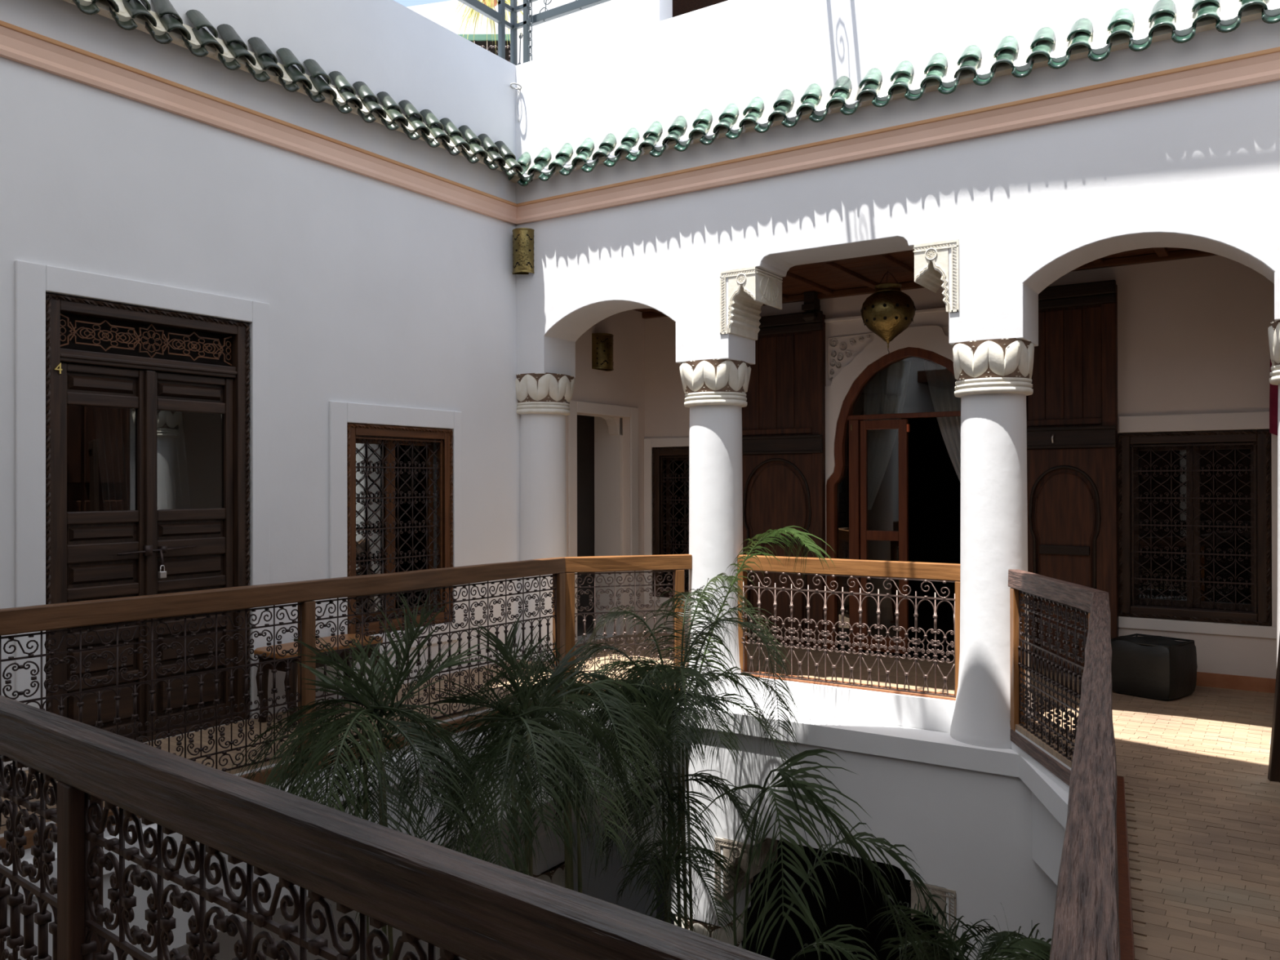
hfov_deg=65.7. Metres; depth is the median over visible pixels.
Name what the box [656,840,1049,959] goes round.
doorway
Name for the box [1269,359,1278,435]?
textile hanging
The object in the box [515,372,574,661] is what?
column
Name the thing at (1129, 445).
window
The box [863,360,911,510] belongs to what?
curtain
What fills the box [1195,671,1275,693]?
baseboard
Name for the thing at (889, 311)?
lantern
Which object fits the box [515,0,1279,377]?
wall
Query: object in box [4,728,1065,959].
wall
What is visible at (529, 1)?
chain
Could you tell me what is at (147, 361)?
door
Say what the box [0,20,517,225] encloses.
trim
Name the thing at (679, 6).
window
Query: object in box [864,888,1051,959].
palm plant
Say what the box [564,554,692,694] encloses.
railing
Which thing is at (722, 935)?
column
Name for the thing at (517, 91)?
loop
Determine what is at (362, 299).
wall
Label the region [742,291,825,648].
door
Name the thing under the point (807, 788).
palm plant
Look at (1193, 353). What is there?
wall
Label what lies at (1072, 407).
door
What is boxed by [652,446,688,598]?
window
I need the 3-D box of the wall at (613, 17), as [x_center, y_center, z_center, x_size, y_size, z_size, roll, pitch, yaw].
[1.165,-4.377,10.026,4.400,3.400,1.950,0,0,34]
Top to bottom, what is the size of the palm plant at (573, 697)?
4.748 m
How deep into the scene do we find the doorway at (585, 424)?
10.42 m
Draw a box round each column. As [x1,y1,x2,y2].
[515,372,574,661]
[519,861,564,887]
[674,912,744,948]
[679,359,751,706]
[950,337,1034,748]
[1267,320,1279,743]
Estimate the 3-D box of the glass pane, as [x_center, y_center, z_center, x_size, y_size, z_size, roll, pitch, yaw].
[-3.831,0.027,7.366,2.790,3.200,4.500,0,0,34]
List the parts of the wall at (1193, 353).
head moulding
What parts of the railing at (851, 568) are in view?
post, handrail, rail, post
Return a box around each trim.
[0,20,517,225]
[514,46,1279,225]
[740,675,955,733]
[742,670,955,700]
[1116,776,1134,959]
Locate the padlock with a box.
[158,564,166,578]
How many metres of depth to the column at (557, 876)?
8.36 m
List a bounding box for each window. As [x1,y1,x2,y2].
[346,422,453,635]
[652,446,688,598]
[1117,429,1271,626]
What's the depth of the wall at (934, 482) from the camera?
11.53 m
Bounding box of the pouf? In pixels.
[1111,633,1197,700]
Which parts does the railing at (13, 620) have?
rail, handrail, post, post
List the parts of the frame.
post, post, post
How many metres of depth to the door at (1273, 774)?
4.93 m
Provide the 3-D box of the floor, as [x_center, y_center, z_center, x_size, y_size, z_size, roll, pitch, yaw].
[-0.288,1.662,3.915,6.300,0.318,10.470,0,0,34]
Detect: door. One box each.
[45,293,250,742]
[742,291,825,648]
[826,346,960,653]
[1026,280,1118,672]
[1267,635,1279,782]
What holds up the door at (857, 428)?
in the wall at (1193, 353)
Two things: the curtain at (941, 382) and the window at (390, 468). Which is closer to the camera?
the window at (390, 468)
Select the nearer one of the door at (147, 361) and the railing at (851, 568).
the door at (147, 361)
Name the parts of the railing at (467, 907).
post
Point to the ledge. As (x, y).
(932, 747)
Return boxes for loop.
[515,90,521,121]
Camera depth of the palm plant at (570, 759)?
4.87 m
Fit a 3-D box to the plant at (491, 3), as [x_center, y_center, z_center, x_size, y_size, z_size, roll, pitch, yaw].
[-1.561,-4.872,10.479,0.896,0.730,0.771,0,0,-29]
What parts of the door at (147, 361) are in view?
frame, number plate, panel, panel, panel, panel, panel, panel, panel, panel, panel, panel, panel, rail, rail, rail, rail, rail, rail, rail, rail, transom rail, frame, frame, panel, panel, panel, panel, panel, panel, rail, rail, rail, rail, rail, rail, rail, rail, panel, panel, panel, panel, frame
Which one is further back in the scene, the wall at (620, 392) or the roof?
the wall at (620, 392)
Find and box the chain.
[528,0,532,62]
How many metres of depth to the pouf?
6.82 m
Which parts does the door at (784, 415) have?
wicket rail, wicket moulding, rail, arch moulding, wicket door, lock rail, cornice rail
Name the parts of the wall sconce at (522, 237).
plate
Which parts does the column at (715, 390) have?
ring moulding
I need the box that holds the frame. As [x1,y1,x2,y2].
[457,0,611,65]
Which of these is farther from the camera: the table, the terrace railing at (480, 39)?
the terrace railing at (480, 39)
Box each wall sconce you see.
[511,227,534,274]
[591,333,613,371]
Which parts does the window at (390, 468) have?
frame, pane, sash, frame, frame, pane, sash, frame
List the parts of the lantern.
chain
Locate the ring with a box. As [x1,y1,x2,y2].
[510,82,521,90]
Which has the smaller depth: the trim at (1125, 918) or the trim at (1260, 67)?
the trim at (1125, 918)
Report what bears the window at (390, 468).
in the wall at (362, 299)
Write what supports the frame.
on the wall at (992, 221)
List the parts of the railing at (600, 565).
post, handrail, post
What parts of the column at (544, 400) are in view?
ring moulding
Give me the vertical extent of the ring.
0.032 m
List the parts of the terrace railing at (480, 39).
rail, panel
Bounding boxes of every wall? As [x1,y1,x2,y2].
[0,0,656,959]
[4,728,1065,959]
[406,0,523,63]
[509,725,1057,959]
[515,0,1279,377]
[529,0,672,61]
[565,309,644,648]
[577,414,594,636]
[644,255,1277,679]
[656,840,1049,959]
[835,356,960,661]
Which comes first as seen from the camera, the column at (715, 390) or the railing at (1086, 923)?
the railing at (1086, 923)
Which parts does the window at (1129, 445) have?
frame, sash, frame, frame, sash, frame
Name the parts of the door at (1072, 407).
wicket rail, rail, wicket door, wicket moulding, arch moulding, lock rail, cornice rail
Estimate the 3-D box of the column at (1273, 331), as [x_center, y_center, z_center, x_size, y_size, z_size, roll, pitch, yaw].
[3.791,0.396,5.511,0.550,2.560,0.550,0,0,34]
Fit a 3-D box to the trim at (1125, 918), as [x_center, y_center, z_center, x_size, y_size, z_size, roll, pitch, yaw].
[1.421,1.479,2.888,0.046,0.050,4.409,0,0,25]
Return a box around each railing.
[0,556,567,853]
[0,695,774,959]
[458,33,510,62]
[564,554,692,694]
[737,554,959,697]
[1008,568,1108,786]
[1049,591,1120,959]
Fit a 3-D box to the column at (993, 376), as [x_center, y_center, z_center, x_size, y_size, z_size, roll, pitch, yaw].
[2.310,0.397,6.471,0.550,2.570,0.550,0,0,34]
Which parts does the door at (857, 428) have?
post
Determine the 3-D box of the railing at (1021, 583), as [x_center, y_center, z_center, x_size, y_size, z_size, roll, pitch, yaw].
[2.326,1.093,5.583,0.078,1.072,1.300,0,0,2]
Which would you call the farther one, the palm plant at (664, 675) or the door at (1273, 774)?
the palm plant at (664, 675)
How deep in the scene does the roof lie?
6.45 m
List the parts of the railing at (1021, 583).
post, rail, handrail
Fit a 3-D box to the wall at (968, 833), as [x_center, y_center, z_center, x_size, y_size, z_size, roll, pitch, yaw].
[1.621,3.904,6.824,6.750,4.160,0.455,0,0,34]
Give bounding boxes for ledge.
[3,703,1068,899]
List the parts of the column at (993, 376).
ring moulding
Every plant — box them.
[231,588,497,959]
[389,614,649,884]
[449,0,523,54]
[460,662,687,893]
[542,525,835,940]
[686,748,954,959]
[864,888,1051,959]
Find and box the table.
[253,633,382,728]
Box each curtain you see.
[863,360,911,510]
[923,360,960,483]
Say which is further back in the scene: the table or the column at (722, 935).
the column at (722, 935)
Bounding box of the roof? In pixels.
[62,0,533,182]
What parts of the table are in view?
leg, leg, leg, leg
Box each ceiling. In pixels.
[632,247,1217,319]
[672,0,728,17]
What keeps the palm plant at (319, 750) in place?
on the floor
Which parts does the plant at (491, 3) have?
pot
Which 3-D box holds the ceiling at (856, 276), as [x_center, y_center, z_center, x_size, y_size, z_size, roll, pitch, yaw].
[2.163,-1.692,7.717,6.800,0.125,1.430,0,0,34]
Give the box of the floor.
[0,631,1279,959]
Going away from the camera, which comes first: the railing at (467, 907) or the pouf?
the railing at (467, 907)
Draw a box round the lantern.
[860,271,915,355]
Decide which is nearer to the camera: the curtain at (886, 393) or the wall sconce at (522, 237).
the wall sconce at (522, 237)
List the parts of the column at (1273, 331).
ring moulding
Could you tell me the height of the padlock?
0.078 m
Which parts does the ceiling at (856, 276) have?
moulding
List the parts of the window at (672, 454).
frame, frame, frame, sash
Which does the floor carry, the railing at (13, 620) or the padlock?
the railing at (13, 620)
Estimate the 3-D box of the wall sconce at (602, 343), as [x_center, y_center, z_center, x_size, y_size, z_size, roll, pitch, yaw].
[-0.325,-1.201,9.301,0.133,0.330,0.258,0,0,34]

